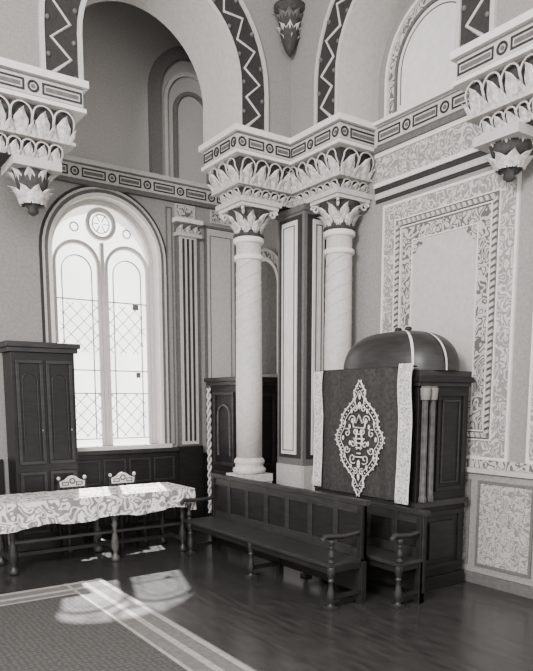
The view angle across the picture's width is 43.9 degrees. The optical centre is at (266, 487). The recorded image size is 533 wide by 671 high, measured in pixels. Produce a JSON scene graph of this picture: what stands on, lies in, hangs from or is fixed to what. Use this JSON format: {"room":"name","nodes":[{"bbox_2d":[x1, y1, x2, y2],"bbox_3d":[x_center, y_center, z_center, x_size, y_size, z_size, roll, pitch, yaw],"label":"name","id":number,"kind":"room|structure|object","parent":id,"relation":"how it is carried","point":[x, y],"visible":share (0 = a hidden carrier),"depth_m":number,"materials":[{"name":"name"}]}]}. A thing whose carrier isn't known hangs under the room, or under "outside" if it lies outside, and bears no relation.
{"room":"house of worship","nodes":[
{"label":"house of worship","id":0,"kind":"room"},
{"bbox_2d":[0,1,232,544],"bbox_3d":[-4.133,-3.402,8.521,9.400,8.500,0.380,-5,9,-35],"label":"wall","id":1,"kind":"structure","parent":0,"point":[122,41],"depth_m":9.44,"materials":[{"name":"paint"}]},
{"bbox_2d":[39,185,171,451],"bbox_3d":[-2.357,-2.453,9.764,1.940,3.790,0.303,-5,9,-35],"label":"window","id":2,"kind":"structure","parent":1,"relation":"in","point":[61,206],"depth_m":9.88,"materials":[{"name":"white glass"}]},
{"bbox_2d":[0,447,211,545],"bbox_3d":[-4.159,0.227,8.690,9.000,1.260,0.100,-5,9,-35],"label":"wainscoting","id":3,"kind":"structure","parent":1,"relation":"attached to","point":[150,465],"depth_m":10.13,"materials":[{"name":"brown wood"}]},
{"bbox_2d":[0,155,221,209],"bbox_3d":[-4.147,-4.250,8.103,9.030,0.330,0.100,-5,9,-35],"label":"trim","id":4,"kind":"structure","parent":1,"relation":"attached to","point":[75,170],"depth_m":9.64,"materials":[{"name":"paint"}]},
{"bbox_2d":[147,46,210,184],"bbox_3d":[-1.125,-5.633,10.046,1.420,1.900,0.100,-5,9,-35],"label":"trim","id":5,"kind":"structure","parent":1,"relation":"attached to","point":[178,53],"depth_m":9.75,"materials":[{"name":"paint"}]},
{"bbox_2d":[172,216,203,524],"bbox_3d":[-1.202,-1.762,10.451,0.470,4.740,0.190,-5,9,-35],"label":"pilaster","id":6,"kind":"object","parent":1,"relation":"attached to","point":[186,235],"visible":0.99,"depth_m":10.40,"materials":[{"name":"paint"}]},
{"bbox_2d":[165,203,235,444],"bbox_3d":[-1.005,-2.551,10.583,1.260,3.670,0.030,-5,9,-35],"label":"trim","id":7,"kind":"structure","parent":1,"relation":"attached to","point":[219,248],"depth_m":10.67,"materials":[{"name":"paint"}]},
{"bbox_2d":[0,525,532,670],"bbox_3d":[-1.524,1.748,2.788,12.400,0.200,13.900,-5,9,-35],"label":"floor","id":8,"kind":"structure","parent":0,"point":[273,621],"depth_m":6.38,"materials":[{"name":"black wood"}]},
{"bbox_2d":[0,340,83,551],"bbox_3d":[-3.044,-0.569,9.025,0.970,2.750,0.480,-5,9,-35],"label":"tall cabinet","id":9,"kind":"object","parent":8,"relation":"on","point":[40,401],"visible":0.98,"depth_m":8.82,"materials":[{"name":"brown wood"}]},
{"bbox_2d":[57,475,95,552],"bbox_3d":[-2.551,0.333,8.935,0.412,0.985,0.415,-5,9,-35],"label":"chair","id":10,"kind":"object","parent":8,"relation":"on","point":[71,481],"visible":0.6,"depth_m":8.99,"materials":[{"name":"wood"},{"name":"light paint"},{"name":"dark paint"}]},
{"bbox_2d":[0,482,196,575],"bbox_3d":[-2.181,0.470,8.435,2.577,0.845,0.949,-5,9,-35],"label":"table","id":11,"kind":"object","parent":8,"relation":"on","point":[21,511],"visible":0.94,"depth_m":8.10,"materials":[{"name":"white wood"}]},
{"bbox_2d":[108,472,146,545],"bbox_3d":[-1.952,0.278,9.349,0.412,0.985,0.415,-5,9,-35],"label":"chair","id":12,"kind":"object","parent":8,"relation":"on","point":[122,477],"visible":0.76,"depth_m":9.39,"materials":[{"name":"wood"},{"name":"light paint"},{"name":"dark paint"}]},
{"bbox_2d":[0,578,256,670],"bbox_3d":[-0.825,1.447,4.224,2.020,0.018,6.500,-5,9,-35],"label":"carpet runner","id":13,"kind":"object","parent":8,"relation":"on","point":[90,625],"visible":1,"depth_m":5.61,"materials":[{"name":"grey carpet"}]},
{"bbox_2d":[204,377,277,516],"bbox_3d":[-0.393,-0.538,10.353,0.721,2.340,1.040,-5,9,-35],"label":"tall cabinet","id":14,"kind":"object","parent":8,"relation":"on","point":[221,394],"visible":0.49,"depth_m":10.11,"materials":[{"name":"brown wood"}]},
{"bbox_2d":[216,195,281,482],"bbox_3d":[-0.236,-1.458,8.963,0.677,4.530,0.677,-5,9,-35],"label":"column","id":15,"kind":"structure","parent":8,"relation":"on","point":[247,215],"depth_m":8.74,"materials":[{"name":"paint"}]},
{"bbox_2d":[198,112,376,212],"bbox_3d":[0.240,-4.068,8.410,1.509,0.770,1.901,-5,9,-35],"label":"entablature","id":16,"kind":"object","parent":15,"relation":"on","point":[338,150],"visible":0.84,"depth_m":8.26,"materials":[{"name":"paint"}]},
{"bbox_2d":[0,0,290,142],"bbox_3d":[-2.495,-5.837,6.825,7.529,3.206,0.866,-5,9,-35],"label":"archway","id":17,"kind":"object","parent":16,"relation":"on","point":[242,67],"visible":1,"depth_m":7.99,"materials":[{"name":"paint"}]},
{"bbox_2d":[0,57,88,215],"bbox_3d":[-2.628,-3.603,7.037,1.245,1.330,0.951,-5,9,-35],"label":"carved corbel","id":18,"kind":"object","parent":17,"relation":"attached to","point":[40,109],"visible":1,"depth_m":6.85,"materials":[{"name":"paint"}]},
{"bbox_2d":[291,0,532,136],"bbox_3d":[2.267,-5.729,6.013,0.656,3.206,6.020,-5,9,-35],"label":"archway","id":19,"kind":"object","parent":16,"relation":"on","point":[336,59],"visible":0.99,"depth_m":7.77,"materials":[{"name":"paint"}]},
{"bbox_2d":[180,473,370,611],"bbox_3d":[-0.071,0.492,7.567,0.578,1.030,2.980,-5,9,-35],"label":"pew","id":20,"kind":"object","parent":8,"relation":"on","point":[322,535],"visible":1,"depth_m":7.32,"materials":[{"name":"brown wood"}]},
{"bbox_2d":[307,186,372,490],"bbox_3d":[0.920,-1.411,8.603,0.677,4.530,0.677,-5,9,-35],"label":"column","id":21,"kind":"structure","parent":8,"relation":"on","point":[338,207],"depth_m":8.29,"materials":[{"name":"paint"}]},
{"bbox_2d":[300,492,430,609],"bbox_3d":[0.942,0.614,7.036,0.478,0.930,1.630,-5,9,-35],"label":"pew","id":22,"kind":"object","parent":8,"relation":"on","point":[395,534],"visible":0.63,"depth_m":6.63,"materials":[{"name":"brown wood"}]},
{"bbox_2d":[315,326,473,591],"bbox_3d":[1.404,-0.390,7.527,0.840,2.790,1.663,-5,9,-35],"label":"tall cabinet","id":23,"kind":"object","parent":8,"relation":"on","point":[439,389],"visible":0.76,"depth_m":6.93,"materials":[{"name":"brown wood"}]},
{"bbox_2d":[313,363,417,504],"bbox_3d":[1.043,-0.612,7.253,0.160,1.419,1.589,-5,9,-35],"label":"embroidered cloth","id":24,"kind":"object","parent":23,"relation":"hanging from","point":[363,416],"visible":1,"depth_m":7.17,"materials":[{"name":"fabric"}]},
{"bbox_2d":[276,203,325,489],"bbox_3d":[0.501,-1.505,9.273,0.488,4.540,0.650,-5,9,-35],"label":"pier","id":25,"kind":"object","parent":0,"point":[301,241],"visible":0.69,"depth_m":8.99,"materials":[{"name":"paint"}]},
{"bbox_2d":[261,0,532,462],"bbox_3d":[2.102,-3.264,7.485,0.370,8.500,8.470,-5,9,-35],"label":"wall","id":26,"kind":"structure","parent":0,"point":[367,241],"depth_m":7.73,"materials":[{"name":"paint"}]},
{"bbox_2d":[261,249,277,374],"bbox_3d":[-0.090,-3.233,10.245,0.100,2.910,1.360,-5,9,-35],"label":"trim","id":27,"kind":"structure","parent":26,"relation":"attached to","point":[269,272],"depth_m":10.18,"materials":[{"name":"white paint"}]},
{"bbox_2d":[384,0,456,116],"bbox_3d":[1.843,-4.902,7.263,0.060,1.145,1.450,-5,9,-35],"label":"trim","id":28,"kind":"structure","parent":26,"relation":"attached to","point":[418,66],"depth_m":7.44,"materials":[{"name":"white paint"}]},
{"bbox_2d":[380,170,521,461],"bbox_3d":[1.967,-1.854,7.497,0.050,2.980,1.900,-5,9,-35],"label":"decorative wall panel","id":29,"kind":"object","parent":26,"relation":"attached to","point":[453,277],"depth_m":7.18,"materials":[{"name":"white paint"}]},
{"bbox_2d":[373,85,532,203],"bbox_3d":[2.762,-3.683,6.042,0.120,0.910,5.060,-5,9,-35],"label":"trim","id":30,"kind":"structure","parent":26,"relation":"attached to","point":[427,142],"depth_m":7.44,"materials":[{"name":"white paint"}]},
{"bbox_2d":[449,8,532,182],"bbox_3d":[2.393,-3.529,6.098,0.696,1.230,1.301,-5,9,-35],"label":"carved corbel","id":31,"kind":"object","parent":26,"relation":"attached to","point":[495,68],"visible":1,"depth_m":6.12,"materials":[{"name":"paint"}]},
{"bbox_2d":[462,458,532,598],"bbox_3d":[2.769,0.456,6.591,0.110,1.360,5.050,-5,9,-35],"label":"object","id":32,"kind":"structure","parent":26,"relation":"attached to","point":[497,553],"depth_m":6.99,"materials":[{"name":"paint"}]},
{"bbox_2d":[525,320,532,463],"bbox_3d":[3.352,-1.592,5.530,0.050,2.980,2.500,-5,9,-35],"label":"trim","id":33,"kind":"structure","parent":26,"relation":"attached to","point":[529,438],"depth_m":6.66,"materials":[{"name":"white paint"}]},
{"bbox_3d":[-2.954,-7.146,3.675,12.400,0.200,8.900,-5,9,-35],"label":"ceiling","id":34,"kind":"structure","parent":0,"visible":0},
{"bbox_2d":[272,0,304,56],"bbox_3d":[0.291,-6.486,8.081,0.451,2.250,0.446,-5,9,-35],"label":"boss","id":35,"kind":"object","parent":34,"relation":"hanging from","point":[289,14],"visible":0.99,"depth_m":8.09,"materials":[{"name":"stone"}]}
]}

